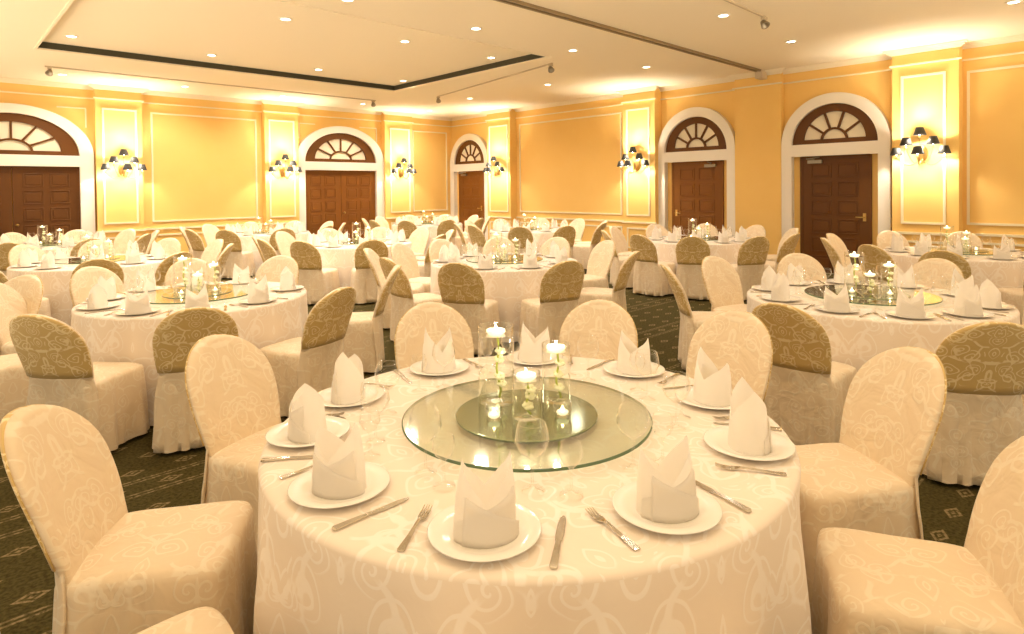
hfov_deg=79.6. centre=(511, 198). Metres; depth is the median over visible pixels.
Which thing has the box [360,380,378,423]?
wine glass
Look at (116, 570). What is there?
banquet chair
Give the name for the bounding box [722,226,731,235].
folded napkin
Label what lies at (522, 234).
banquet chair
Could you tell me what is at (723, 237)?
folded napkin
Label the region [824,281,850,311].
folded napkin
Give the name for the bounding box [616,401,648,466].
water goblet
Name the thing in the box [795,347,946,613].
banquet chair
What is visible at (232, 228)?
folded napkin
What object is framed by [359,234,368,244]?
folded napkin
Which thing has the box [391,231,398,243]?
folded napkin
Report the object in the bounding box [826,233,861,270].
banquet chair
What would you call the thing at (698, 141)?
door
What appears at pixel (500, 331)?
candle
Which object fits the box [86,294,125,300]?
dinner plate
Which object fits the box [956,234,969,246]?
folded napkin
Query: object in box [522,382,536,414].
stem
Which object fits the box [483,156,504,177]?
wall sconce
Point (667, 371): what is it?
water goblet
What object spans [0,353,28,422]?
banquet chair
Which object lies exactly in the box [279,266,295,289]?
folded napkin
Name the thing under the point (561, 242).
banquet chair
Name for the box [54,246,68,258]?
folded napkin
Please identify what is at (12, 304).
banquet chair
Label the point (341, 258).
tablecloth
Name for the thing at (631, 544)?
fork
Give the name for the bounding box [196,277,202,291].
stem
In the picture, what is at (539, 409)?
glass vase
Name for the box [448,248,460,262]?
folded napkin
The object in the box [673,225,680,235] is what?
folded napkin
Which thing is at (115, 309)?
table knife
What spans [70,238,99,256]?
banquet chair
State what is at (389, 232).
folded napkin
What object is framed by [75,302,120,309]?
dinner plate
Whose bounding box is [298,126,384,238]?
door
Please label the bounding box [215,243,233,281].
banquet chair
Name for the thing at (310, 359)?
banquet chair
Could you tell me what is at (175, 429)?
banquet chair
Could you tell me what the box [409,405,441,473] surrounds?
water goblet
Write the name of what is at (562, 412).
tealight
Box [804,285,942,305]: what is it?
turntable
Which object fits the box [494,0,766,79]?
rail
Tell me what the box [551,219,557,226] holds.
folded napkin
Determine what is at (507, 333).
glass vase
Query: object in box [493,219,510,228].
banquet chair
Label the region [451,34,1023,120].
trim
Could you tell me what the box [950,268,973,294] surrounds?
folded napkin
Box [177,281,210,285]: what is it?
dinner plate
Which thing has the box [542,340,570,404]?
glass vase
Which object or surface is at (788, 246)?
banquet chair
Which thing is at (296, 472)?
fork
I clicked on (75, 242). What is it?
turntable
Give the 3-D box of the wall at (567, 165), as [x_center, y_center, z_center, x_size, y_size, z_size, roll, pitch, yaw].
[4.130,-0.549,12.989,0.460,3.850,17.470,-1,1,-44]
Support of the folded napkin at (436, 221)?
on the dinner plate
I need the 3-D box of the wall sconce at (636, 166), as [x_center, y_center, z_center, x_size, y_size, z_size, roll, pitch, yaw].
[2.721,-0.850,13.833,0.535,0.614,0.743,-1,1,-12]
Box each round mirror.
[39,242,61,244]
[70,256,120,261]
[162,287,232,298]
[341,240,358,242]
[456,389,597,441]
[485,256,522,260]
[682,236,715,238]
[832,288,910,299]
[937,248,988,252]
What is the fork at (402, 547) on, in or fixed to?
on the tablecloth at (745, 573)
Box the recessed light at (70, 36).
[64,35,78,37]
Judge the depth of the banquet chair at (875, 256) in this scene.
7.11 m
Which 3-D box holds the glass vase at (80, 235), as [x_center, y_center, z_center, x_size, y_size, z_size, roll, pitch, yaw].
[-5.418,0.617,7.829,0.140,0.296,0.140,-1,1,-44]
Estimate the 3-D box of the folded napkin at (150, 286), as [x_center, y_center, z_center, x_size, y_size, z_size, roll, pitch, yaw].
[-3.222,0.703,5.405,0.137,0.209,0.157,0,1,15]
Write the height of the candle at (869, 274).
0.042 m
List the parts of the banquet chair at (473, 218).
backrest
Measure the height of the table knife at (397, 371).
0.006 m
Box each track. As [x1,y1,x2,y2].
[45,66,375,106]
[436,63,553,102]
[724,0,769,28]
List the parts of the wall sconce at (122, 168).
lamp shade, lamp shade, lamp shade, lamp shade, lamp shade, lamp shade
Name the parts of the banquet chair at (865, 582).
seat, backrest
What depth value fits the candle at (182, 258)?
5.12 m
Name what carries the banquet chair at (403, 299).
on the floor
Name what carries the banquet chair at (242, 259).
on the floor
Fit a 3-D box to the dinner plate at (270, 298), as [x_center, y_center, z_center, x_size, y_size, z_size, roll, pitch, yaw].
[-1.977,0.799,4.778,0.285,0.019,0.285,-1,1,-44]
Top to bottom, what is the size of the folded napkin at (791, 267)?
0.188 m
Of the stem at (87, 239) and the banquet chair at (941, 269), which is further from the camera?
the stem at (87, 239)
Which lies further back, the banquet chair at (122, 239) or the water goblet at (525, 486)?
the banquet chair at (122, 239)
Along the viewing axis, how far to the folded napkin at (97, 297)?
4.55 m
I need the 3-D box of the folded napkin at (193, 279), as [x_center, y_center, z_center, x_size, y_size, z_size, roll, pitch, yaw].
[-2.947,0.697,5.691,0.157,0.206,0.137,-1,1,-36]
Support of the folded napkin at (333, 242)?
on the dinner plate
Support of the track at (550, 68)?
attached to the ceiling
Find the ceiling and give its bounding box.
[0,0,1023,117]
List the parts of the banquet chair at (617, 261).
panel, backrest, seat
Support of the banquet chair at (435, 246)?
on the floor
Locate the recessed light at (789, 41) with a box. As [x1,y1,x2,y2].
[785,40,796,42]
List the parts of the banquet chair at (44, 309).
panel, seat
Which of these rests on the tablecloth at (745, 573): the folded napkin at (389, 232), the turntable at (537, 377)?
the turntable at (537, 377)
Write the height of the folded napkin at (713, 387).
0.206 m
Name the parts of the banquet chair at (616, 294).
seat, backrest, panel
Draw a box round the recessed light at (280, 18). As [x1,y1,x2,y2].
[279,17,291,20]
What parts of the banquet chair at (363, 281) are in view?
seat, panel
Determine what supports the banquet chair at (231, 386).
on the floor
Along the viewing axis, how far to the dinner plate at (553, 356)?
3.06 m
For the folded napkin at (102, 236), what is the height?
0.209 m
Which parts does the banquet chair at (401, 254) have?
backrest, seat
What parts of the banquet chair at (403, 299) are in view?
panel, backrest, seat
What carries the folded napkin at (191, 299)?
on the dinner plate at (211, 305)
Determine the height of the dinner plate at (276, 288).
0.019 m
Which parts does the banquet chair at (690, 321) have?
panel, backrest, seat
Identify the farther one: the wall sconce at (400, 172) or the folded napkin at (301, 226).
the wall sconce at (400, 172)
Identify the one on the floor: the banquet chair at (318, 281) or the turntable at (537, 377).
the banquet chair at (318, 281)
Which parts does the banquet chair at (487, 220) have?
backrest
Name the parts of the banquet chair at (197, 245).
panel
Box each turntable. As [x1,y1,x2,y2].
[39,241,80,245]
[55,255,125,263]
[136,284,248,303]
[242,230,268,233]
[328,239,385,244]
[402,376,652,472]
[466,255,542,263]
[677,235,728,240]
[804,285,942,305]
[928,247,992,254]
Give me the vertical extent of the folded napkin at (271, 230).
0.199 m
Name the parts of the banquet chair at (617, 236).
seat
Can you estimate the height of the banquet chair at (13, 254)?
0.907 m
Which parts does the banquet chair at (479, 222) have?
seat, panel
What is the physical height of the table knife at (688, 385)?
0.006 m
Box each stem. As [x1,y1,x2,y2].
[86,239,90,255]
[108,243,112,256]
[182,261,188,289]
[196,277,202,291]
[213,267,218,287]
[494,338,506,397]
[496,238,499,255]
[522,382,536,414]
[553,353,565,397]
[852,258,859,287]
[867,278,874,292]
[887,268,893,290]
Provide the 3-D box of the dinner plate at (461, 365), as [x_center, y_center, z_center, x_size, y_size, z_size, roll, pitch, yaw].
[-0.345,0.810,2.928,0.285,0.019,0.285,-1,1,-44]
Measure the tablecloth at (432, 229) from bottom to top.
0.746 m
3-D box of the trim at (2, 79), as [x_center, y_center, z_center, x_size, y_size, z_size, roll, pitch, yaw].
[-6.714,-2.338,14.485,13.600,0.085,0.315,-1,1,-44]
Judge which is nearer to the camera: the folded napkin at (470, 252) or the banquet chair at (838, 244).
the folded napkin at (470, 252)
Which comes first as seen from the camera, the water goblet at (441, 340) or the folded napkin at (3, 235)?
the water goblet at (441, 340)
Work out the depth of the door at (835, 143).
11.12 m
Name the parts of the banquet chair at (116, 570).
panel, backrest, seat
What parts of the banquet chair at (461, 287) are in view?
panel, seat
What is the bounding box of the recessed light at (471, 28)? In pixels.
[470,27,481,30]
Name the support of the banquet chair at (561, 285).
on the floor
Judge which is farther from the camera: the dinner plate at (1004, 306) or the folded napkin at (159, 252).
the folded napkin at (159, 252)
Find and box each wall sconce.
[100,149,146,178]
[268,154,301,178]
[391,158,416,178]
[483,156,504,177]
[617,147,648,173]
[890,127,950,165]
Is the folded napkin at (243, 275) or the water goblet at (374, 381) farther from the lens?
the folded napkin at (243, 275)
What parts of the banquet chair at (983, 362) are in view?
seat, backrest, panel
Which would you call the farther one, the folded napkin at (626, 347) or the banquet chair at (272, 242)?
the banquet chair at (272, 242)
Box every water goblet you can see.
[360,381,389,440]
[374,360,400,412]
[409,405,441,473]
[432,340,454,386]
[515,418,549,488]
[577,335,598,379]
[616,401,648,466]
[634,350,659,398]
[662,371,690,427]
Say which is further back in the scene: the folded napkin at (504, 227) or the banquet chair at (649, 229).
the folded napkin at (504, 227)
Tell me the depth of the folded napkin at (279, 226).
13.42 m
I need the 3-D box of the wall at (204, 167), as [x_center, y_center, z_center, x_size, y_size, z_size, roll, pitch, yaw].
[-6.799,-0.456,14.624,13.600,3.850,0.400,-1,1,-44]
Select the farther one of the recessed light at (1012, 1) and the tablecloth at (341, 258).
the tablecloth at (341, 258)
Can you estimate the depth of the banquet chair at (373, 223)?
14.27 m
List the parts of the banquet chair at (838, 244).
backrest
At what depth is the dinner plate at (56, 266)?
7.01 m
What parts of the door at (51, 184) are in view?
fanlight pane, fanlight frame, frame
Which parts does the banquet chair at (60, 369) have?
panel, backrest, seat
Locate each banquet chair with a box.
[0,232,26,243]
[0,242,20,276]
[0,271,50,316]
[0,283,26,355]
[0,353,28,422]
[0,404,256,633]
[0,606,233,633]
[4,275,42,313]
[8,244,44,265]
[9,314,149,450]
[64,230,85,240]
[69,266,124,306]
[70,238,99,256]
[71,259,123,316]
[77,240,115,256]
[114,229,135,254]
[136,234,151,253]
[145,230,159,253]
[150,238,180,255]
[152,307,237,452]
[155,252,192,285]
[164,258,216,285]
[179,227,192,254]
[185,229,204,258]
[185,334,281,549]
[201,239,223,268]
[202,224,219,245]
[215,230,254,277]
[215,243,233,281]
[241,222,258,230]
[252,235,264,262]
[255,255,298,284]
[257,239,276,260]
[259,287,355,417]
[269,228,295,254]
[275,231,295,256]
[284,221,301,228]
[290,241,339,303]
[319,221,333,230]
[320,228,338,239]
[338,223,345,231]
[343,265,401,371]
[350,240,387,303]
[361,218,370,230]
[363,248,423,327]
[369,220,380,228]
[370,227,386,238]
[375,216,389,228]
[379,257,443,340]
[391,243,430,292]
[394,302,473,368]
[397,220,416,239]
[406,215,415,222]
[409,227,428,255]
[416,230,453,260]
[417,234,445,276]
[429,239,453,262]
[431,220,456,244]
[438,262,500,354]
[439,214,447,221]
[454,223,467,253]
[455,218,483,255]
[463,215,478,234]
[464,216,490,235]
[464,220,486,243]
[467,225,485,253]
[483,236,515,253]
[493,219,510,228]
[508,226,532,253]
[518,260,583,343]
[531,218,550,226]
[539,237,570,257]
[553,226,575,258]
[559,299,637,360]
[569,218,584,241]
[573,223,605,268]
[575,220,606,243]
[578,251,639,310]
[582,240,614,288]
[601,230,634,287]
[609,226,631,255]
[629,234,675,295]
[646,224,667,237]
[660,264,722,369]
[675,236,709,299]
[686,310,772,401]
[694,223,717,235]
[701,256,746,311]
[731,236,769,299]
[746,225,765,237]
[752,302,856,444]
[764,233,799,273]
[766,228,798,260]
[777,253,826,280]
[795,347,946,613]
[811,436,1023,633]
[820,238,863,280]
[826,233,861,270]
[857,244,894,282]
[876,230,909,248]
[912,258,963,289]
[918,250,970,278]
[922,321,1023,485]
[942,231,982,247]
[998,280,1023,324]
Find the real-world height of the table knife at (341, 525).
0.006 m
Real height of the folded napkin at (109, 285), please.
0.199 m
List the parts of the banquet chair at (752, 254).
seat, panel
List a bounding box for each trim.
[0,77,451,120]
[0,91,450,126]
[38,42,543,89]
[57,106,450,238]
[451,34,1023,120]
[451,51,1023,126]
[486,64,1023,247]
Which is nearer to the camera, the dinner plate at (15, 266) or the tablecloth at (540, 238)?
the dinner plate at (15, 266)
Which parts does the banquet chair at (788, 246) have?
seat, backrest, panel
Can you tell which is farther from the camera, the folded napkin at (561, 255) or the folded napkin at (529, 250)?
the folded napkin at (529, 250)
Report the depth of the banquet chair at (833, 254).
7.94 m
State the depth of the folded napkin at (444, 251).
7.25 m
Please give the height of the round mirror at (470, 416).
0.005 m
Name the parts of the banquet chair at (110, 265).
panel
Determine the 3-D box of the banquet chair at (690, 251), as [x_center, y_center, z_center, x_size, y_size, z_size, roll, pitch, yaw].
[2.642,0.978,8.886,0.535,0.907,0.730,0,1,20]
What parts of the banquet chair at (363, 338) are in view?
seat, backrest, panel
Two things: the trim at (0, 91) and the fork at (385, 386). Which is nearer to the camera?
the fork at (385, 386)
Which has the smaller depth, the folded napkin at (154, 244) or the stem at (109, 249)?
the stem at (109, 249)
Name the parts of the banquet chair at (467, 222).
backrest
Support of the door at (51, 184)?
in the wall at (204, 167)
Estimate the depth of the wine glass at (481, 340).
2.86 m
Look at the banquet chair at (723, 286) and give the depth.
5.96 m
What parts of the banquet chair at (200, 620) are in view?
seat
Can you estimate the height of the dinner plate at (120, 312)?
0.019 m
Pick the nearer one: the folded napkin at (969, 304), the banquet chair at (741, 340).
the banquet chair at (741, 340)
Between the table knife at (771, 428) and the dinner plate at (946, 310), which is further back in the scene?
the dinner plate at (946, 310)
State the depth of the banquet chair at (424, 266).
9.34 m
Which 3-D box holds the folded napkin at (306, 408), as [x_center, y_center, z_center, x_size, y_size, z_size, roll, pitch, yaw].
[-0.721,0.737,2.160,0.157,0.188,0.137,0,1,41]
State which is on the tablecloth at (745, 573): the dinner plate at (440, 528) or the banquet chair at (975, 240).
the dinner plate at (440, 528)
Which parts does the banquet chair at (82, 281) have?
panel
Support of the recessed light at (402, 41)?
in the ceiling
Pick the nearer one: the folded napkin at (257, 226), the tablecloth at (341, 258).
the tablecloth at (341, 258)
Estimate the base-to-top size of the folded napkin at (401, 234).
0.209 m
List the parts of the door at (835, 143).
fanlight frame, fanlight pane, frame, handle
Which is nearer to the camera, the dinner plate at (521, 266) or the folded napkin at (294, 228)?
the dinner plate at (521, 266)
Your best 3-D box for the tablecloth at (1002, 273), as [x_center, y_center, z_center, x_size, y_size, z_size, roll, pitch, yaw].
[5.633,1.055,7.661,1.801,0.746,1.818,0,1,42]
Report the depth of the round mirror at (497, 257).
7.28 m
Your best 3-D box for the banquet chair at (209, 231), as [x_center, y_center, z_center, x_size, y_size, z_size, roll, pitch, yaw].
[-6.290,1.008,13.180,0.730,0.907,0.535,0,1,20]
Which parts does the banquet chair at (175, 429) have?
seat, backrest, panel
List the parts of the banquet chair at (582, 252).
seat, panel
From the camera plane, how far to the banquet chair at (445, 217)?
16.88 m
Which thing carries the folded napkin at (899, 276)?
on the dinner plate at (918, 285)
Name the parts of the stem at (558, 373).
stem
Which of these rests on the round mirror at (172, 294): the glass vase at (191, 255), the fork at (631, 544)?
the glass vase at (191, 255)
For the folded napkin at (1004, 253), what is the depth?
6.91 m
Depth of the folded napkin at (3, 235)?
10.15 m
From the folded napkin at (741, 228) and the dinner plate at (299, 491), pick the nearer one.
the dinner plate at (299, 491)
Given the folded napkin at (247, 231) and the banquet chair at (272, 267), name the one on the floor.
the banquet chair at (272, 267)
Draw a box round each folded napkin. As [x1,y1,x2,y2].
[0,233,9,241]
[0,237,9,243]
[17,250,31,266]
[26,233,36,242]
[26,247,38,262]
[27,236,39,247]
[40,251,54,267]
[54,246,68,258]
[58,231,68,240]
[62,236,74,246]
[85,230,92,239]
[87,284,107,308]
[89,242,102,255]
[89,251,104,259]
[90,232,98,238]
[97,276,116,298]
[98,230,105,240]
[125,287,151,313]
[126,248,140,262]
[127,240,138,254]
[135,267,155,290]
[151,240,160,255]
[154,244,164,258]
[184,263,203,284]
[185,283,209,308]
[229,225,235,233]
[232,264,249,282]
[235,222,241,231]
[244,225,251,234]
[247,274,268,302]
[254,222,261,230]
[269,225,276,233]
[277,221,283,229]
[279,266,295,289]
[288,383,326,443]
[290,224,297,232]
[299,222,305,230]
[307,232,314,243]
[312,234,319,245]
[312,422,366,499]
[317,230,325,241]
[329,234,338,246]
[331,352,364,404]
[338,231,347,239]
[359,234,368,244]
[365,229,372,238]
[386,228,392,238]
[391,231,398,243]
[398,228,405,240]
[415,218,421,224]
[422,327,455,372]
[434,217,439,224]
[439,244,448,260]
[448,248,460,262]
[449,242,457,252]
[453,452,518,548]
[466,242,477,255]
[478,252,492,268]
[494,221,499,229]
[495,241,507,253]
[502,222,508,230]
[513,218,518,226]
[518,323,549,362]
[523,250,537,267]
[526,239,536,254]
[542,223,549,230]
[549,240,559,256]
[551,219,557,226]
[555,246,567,262]
[617,330,650,374]
[636,435,698,523]
[651,227,659,238]
[654,225,661,236]
[668,229,677,241]
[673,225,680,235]
[691,230,700,237]
[693,347,731,406]
[698,226,706,234]
[718,230,728,241]
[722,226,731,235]
[728,377,771,455]
[735,229,745,240]
[739,226,746,237]
[761,265,775,289]
[771,273,789,300]
[786,263,803,283]
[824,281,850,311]
[834,261,853,282]
[891,233,903,248]
[891,236,902,250]
[893,262,915,286]
[895,288,925,317]
[914,240,927,254]
[919,233,931,246]
[947,241,963,257]
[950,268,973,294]
[954,284,982,315]
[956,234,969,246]
[979,279,1001,307]
[993,244,1010,258]
[1000,234,1014,249]
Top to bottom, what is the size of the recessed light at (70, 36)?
0.012 m
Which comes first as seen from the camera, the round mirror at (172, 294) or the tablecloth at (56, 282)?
the round mirror at (172, 294)
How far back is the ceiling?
9.39 m
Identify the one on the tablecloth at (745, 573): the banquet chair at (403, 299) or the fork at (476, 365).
the fork at (476, 365)
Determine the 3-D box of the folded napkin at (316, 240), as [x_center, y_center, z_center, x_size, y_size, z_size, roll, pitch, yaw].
[-3.047,0.647,9.546,0.137,0.188,0.157,-1,1,-38]
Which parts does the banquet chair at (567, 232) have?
panel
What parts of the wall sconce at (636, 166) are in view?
lamp shade, lamp shade, lamp shade, lamp shade, lamp shade, lamp shade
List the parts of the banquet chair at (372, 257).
panel, backrest, seat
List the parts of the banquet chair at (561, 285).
seat, panel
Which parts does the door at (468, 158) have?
fanlight frame, fanlight pane, frame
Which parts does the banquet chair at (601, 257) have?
seat, backrest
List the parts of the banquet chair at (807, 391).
panel, backrest, seat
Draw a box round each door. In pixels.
[0,103,95,241]
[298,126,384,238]
[450,134,487,240]
[658,107,734,236]
[781,92,891,272]
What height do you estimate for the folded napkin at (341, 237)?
0.206 m
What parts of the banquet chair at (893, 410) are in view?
seat, backrest, panel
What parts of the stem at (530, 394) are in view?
stem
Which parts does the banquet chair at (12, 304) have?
seat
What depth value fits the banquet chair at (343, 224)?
13.03 m
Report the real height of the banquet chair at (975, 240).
0.907 m
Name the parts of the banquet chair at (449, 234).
seat, backrest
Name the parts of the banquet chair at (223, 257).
backrest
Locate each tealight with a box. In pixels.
[485,402,502,421]
[553,399,571,418]
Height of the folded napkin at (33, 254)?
0.206 m
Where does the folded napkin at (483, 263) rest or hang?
on the dinner plate at (476, 267)
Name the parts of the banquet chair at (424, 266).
seat, panel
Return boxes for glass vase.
[80,235,93,258]
[173,255,191,291]
[190,272,204,293]
[206,262,220,289]
[478,322,514,405]
[512,367,540,420]
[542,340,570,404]
[844,251,864,290]
[862,271,877,294]
[881,262,896,292]
[940,226,953,248]
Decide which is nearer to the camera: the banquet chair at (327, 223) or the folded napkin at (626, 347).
the folded napkin at (626, 347)
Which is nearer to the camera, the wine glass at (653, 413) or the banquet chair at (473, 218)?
the wine glass at (653, 413)
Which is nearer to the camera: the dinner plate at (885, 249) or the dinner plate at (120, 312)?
the dinner plate at (120, 312)
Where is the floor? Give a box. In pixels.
[0,269,980,633]
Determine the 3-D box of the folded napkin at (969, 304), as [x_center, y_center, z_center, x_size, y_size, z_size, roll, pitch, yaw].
[2.986,0.662,4.021,0.157,0.199,0.137,-1,1,-23]
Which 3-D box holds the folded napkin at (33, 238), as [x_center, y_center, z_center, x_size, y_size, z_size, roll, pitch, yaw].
[-8.327,0.678,10.648,0.137,0.206,0.157,0,1,23]
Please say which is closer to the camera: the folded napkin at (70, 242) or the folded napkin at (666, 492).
the folded napkin at (666, 492)
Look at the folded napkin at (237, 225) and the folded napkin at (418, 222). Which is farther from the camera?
the folded napkin at (418, 222)
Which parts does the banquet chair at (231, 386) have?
panel, backrest, seat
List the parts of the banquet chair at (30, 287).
panel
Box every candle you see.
[177,255,187,260]
[486,325,504,334]
[516,369,535,381]
[546,341,564,352]
[849,252,859,256]
[864,271,874,276]
[883,262,894,266]
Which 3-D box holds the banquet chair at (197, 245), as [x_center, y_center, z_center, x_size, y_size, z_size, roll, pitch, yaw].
[-5.861,1.025,11.749,0.547,0.907,0.729,0,1,36]
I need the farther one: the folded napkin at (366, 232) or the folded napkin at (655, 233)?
the folded napkin at (366, 232)
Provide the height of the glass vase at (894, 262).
0.226 m
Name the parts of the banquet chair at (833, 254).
panel, backrest, seat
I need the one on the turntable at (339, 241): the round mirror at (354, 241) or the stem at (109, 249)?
the round mirror at (354, 241)
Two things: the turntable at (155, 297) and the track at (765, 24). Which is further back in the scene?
the track at (765, 24)
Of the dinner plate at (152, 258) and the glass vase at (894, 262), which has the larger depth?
the dinner plate at (152, 258)
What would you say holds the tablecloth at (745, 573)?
on the round table
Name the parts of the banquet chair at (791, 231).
seat, backrest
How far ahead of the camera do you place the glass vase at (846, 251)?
4.84 m
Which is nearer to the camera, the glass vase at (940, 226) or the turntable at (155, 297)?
the turntable at (155, 297)
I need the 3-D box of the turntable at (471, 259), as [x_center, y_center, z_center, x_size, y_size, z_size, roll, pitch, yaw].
[-0.090,0.735,7.321,0.914,0.026,0.914,0,1,37]
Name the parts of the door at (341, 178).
fanlight frame, fanlight pane, frame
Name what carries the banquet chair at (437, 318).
on the floor
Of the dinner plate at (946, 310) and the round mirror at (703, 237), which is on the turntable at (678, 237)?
the round mirror at (703, 237)
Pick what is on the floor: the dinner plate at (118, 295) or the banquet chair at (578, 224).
the banquet chair at (578, 224)
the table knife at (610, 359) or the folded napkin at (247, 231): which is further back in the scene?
the folded napkin at (247, 231)
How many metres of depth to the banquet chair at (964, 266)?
6.37 m
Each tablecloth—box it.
[7,254,168,325]
[40,242,112,255]
[71,281,307,425]
[236,231,308,274]
[253,356,811,633]
[316,239,411,286]
[392,223,462,254]
[430,254,576,341]
[489,228,574,252]
[649,235,747,271]
[747,281,1019,371]
[883,247,1023,289]
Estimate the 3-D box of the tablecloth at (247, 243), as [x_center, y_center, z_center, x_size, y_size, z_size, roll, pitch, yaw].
[-5.112,1.092,12.770,1.818,0.746,1.801,-1,1,-27]
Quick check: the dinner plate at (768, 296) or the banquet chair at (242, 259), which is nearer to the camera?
the dinner plate at (768, 296)
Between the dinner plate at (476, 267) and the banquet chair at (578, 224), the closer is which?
the dinner plate at (476, 267)
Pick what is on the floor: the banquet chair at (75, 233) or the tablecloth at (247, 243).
the banquet chair at (75, 233)
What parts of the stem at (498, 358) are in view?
stem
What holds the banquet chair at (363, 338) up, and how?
on the floor
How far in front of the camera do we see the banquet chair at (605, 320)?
3.68 m
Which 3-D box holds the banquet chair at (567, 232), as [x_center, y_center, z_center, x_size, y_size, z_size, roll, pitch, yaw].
[0.895,0.954,11.598,0.547,0.907,0.729,-1,1,-22]
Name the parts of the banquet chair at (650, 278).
panel, seat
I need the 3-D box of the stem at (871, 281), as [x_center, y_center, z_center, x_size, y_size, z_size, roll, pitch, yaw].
[2.735,0.658,4.673,0.069,0.124,0.047,-1,1,-36]
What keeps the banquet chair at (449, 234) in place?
on the floor
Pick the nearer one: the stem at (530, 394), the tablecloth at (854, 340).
the stem at (530, 394)
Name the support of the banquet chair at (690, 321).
on the floor
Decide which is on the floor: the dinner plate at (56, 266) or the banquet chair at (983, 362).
the banquet chair at (983, 362)
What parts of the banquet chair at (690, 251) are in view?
panel, seat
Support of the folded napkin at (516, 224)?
on the dinner plate
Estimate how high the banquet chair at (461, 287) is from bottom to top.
0.907 m
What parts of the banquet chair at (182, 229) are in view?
panel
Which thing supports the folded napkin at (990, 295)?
on the dinner plate at (1004, 306)
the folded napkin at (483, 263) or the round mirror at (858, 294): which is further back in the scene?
the folded napkin at (483, 263)
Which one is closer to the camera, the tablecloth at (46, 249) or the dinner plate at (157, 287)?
the dinner plate at (157, 287)
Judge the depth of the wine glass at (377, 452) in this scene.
1.99 m
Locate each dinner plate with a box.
[9,264,39,267]
[33,265,62,269]
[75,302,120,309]
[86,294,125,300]
[115,307,160,315]
[120,261,145,263]
[128,286,164,291]
[147,256,168,259]
[175,304,218,310]
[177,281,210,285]
[225,279,256,284]
[238,297,276,303]
[265,415,349,447]
[270,285,303,290]
[287,462,389,508]
[318,384,383,406]
[409,359,468,375]
[427,503,541,561]
[472,266,497,269]
[506,351,562,364]
[517,265,542,268]
[603,360,664,377]
[612,481,722,534]
[675,386,732,409]
[703,425,795,460]
[751,285,770,290]
[761,294,801,301]
[789,280,812,285]
[814,304,859,312]
[826,279,861,283]
[884,282,923,287]
[884,309,935,318]
[885,249,909,251]
[940,290,954,296]
[941,308,994,317]
[982,303,1014,309]
[987,256,1017,259]
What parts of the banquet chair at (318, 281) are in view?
panel, seat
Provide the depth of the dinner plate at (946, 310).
3.99 m
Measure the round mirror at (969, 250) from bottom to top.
0.005 m
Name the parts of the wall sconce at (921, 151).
lamp shade, lamp shade, lamp shade, lamp shade, lamp shade, lamp shade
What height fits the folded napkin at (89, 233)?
0.199 m
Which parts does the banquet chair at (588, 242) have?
seat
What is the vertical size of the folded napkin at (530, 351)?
0.199 m
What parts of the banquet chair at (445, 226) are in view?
panel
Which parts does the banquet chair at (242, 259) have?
panel, seat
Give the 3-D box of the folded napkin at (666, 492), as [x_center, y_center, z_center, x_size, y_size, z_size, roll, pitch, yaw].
[0.409,0.728,1.627,0.157,0.199,0.137,-1,1,-29]
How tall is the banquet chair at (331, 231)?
0.907 m
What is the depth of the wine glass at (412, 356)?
2.63 m
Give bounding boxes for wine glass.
[359,406,380,454]
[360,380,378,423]
[411,356,426,390]
[432,431,455,485]
[479,340,493,372]
[559,438,583,495]
[651,413,672,459]
[672,375,690,417]
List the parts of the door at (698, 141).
fanlight frame, fanlight pane, frame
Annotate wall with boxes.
[0,82,451,251]
[451,41,1023,254]
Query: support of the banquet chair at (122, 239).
on the floor
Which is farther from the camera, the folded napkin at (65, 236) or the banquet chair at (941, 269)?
the folded napkin at (65, 236)
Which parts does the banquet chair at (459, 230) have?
panel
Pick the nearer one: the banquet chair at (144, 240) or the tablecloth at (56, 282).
the tablecloth at (56, 282)
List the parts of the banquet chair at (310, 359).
seat, backrest, panel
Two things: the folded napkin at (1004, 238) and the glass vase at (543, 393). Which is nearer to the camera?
the glass vase at (543, 393)
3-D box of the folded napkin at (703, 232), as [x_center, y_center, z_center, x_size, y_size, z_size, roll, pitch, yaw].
[3.321,0.554,10.726,0.157,0.199,0.137,-1,1,-22]
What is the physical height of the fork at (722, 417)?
0.010 m
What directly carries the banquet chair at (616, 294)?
on the floor
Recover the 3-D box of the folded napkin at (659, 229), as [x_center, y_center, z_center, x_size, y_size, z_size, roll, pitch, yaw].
[2.483,0.563,10.482,0.137,0.206,0.157,0,1,27]
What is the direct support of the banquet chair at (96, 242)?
on the floor
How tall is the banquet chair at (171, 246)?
0.907 m
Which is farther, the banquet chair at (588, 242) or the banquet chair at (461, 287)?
the banquet chair at (588, 242)
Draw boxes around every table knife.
[84,309,119,313]
[260,455,312,461]
[332,498,408,530]
[394,369,411,382]
[549,515,565,568]
[586,358,613,369]
[663,385,693,388]
[695,480,751,512]
[713,422,781,430]
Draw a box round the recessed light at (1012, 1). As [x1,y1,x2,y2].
[1005,0,1022,4]
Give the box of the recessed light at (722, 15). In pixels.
[716,13,730,17]
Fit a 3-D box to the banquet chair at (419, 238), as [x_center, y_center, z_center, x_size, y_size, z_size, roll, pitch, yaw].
[-1.827,0.992,11.085,0.535,0.907,0.730,0,1,34]
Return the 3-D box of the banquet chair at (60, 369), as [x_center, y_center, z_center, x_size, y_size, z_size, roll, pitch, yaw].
[-2.721,1.115,3.867,0.535,0.907,0.730,-1,1,6]
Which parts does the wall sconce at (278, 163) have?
lamp shade, lamp shade, lamp shade, lamp shade, lamp shade, lamp shade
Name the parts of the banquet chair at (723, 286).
panel, seat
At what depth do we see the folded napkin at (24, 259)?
7.18 m
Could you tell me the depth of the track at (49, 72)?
12.23 m
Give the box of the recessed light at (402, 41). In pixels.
[399,40,410,42]
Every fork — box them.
[279,465,312,478]
[325,412,343,415]
[364,383,393,387]
[397,504,432,551]
[462,359,482,367]
[585,507,640,550]
[657,373,679,383]
[712,416,728,419]
[715,462,786,475]
[933,313,962,319]

